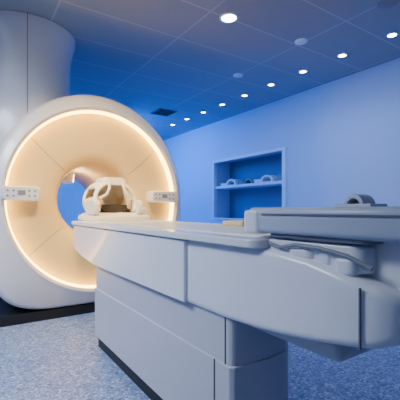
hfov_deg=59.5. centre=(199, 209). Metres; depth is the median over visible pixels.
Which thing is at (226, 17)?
recessed light
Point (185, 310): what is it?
table
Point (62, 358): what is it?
floor
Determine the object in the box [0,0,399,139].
ceiling
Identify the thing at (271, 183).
niche shelf
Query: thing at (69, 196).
wall
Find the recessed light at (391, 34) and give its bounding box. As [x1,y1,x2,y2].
[386,31,397,37]
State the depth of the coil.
2.96 m
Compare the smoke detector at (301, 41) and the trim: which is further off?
the trim
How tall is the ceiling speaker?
0.019 m
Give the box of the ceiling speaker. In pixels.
[377,0,399,8]
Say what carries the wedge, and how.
on the table
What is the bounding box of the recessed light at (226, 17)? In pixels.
[219,11,238,22]
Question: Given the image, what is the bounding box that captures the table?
[72,194,399,399]
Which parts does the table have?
panel, bed rail plate, knee coil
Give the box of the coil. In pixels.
[78,177,150,220]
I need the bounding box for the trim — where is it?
[212,147,285,219]
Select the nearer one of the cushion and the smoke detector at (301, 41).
the cushion
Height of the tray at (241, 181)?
0.100 m
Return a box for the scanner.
[0,10,179,326]
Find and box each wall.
[57,179,85,226]
[163,58,399,223]
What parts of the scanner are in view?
control panel, control panel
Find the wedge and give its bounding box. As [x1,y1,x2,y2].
[223,220,243,225]
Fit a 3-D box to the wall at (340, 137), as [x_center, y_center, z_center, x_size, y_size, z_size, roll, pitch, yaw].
[2.276,-0.425,4.961,0.550,2.850,11.100,0,0,-34]
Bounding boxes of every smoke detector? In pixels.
[233,73,242,77]
[295,38,307,44]
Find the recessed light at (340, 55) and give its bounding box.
[337,53,346,57]
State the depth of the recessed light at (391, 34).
3.67 m
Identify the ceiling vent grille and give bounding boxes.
[149,108,177,116]
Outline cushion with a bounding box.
[100,204,127,212]
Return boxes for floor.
[0,312,399,399]
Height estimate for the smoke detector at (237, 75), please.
0.021 m
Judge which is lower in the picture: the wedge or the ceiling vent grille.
the wedge
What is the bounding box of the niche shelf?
[215,175,281,189]
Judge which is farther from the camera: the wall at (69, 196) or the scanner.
the wall at (69, 196)
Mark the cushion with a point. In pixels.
(105, 208)

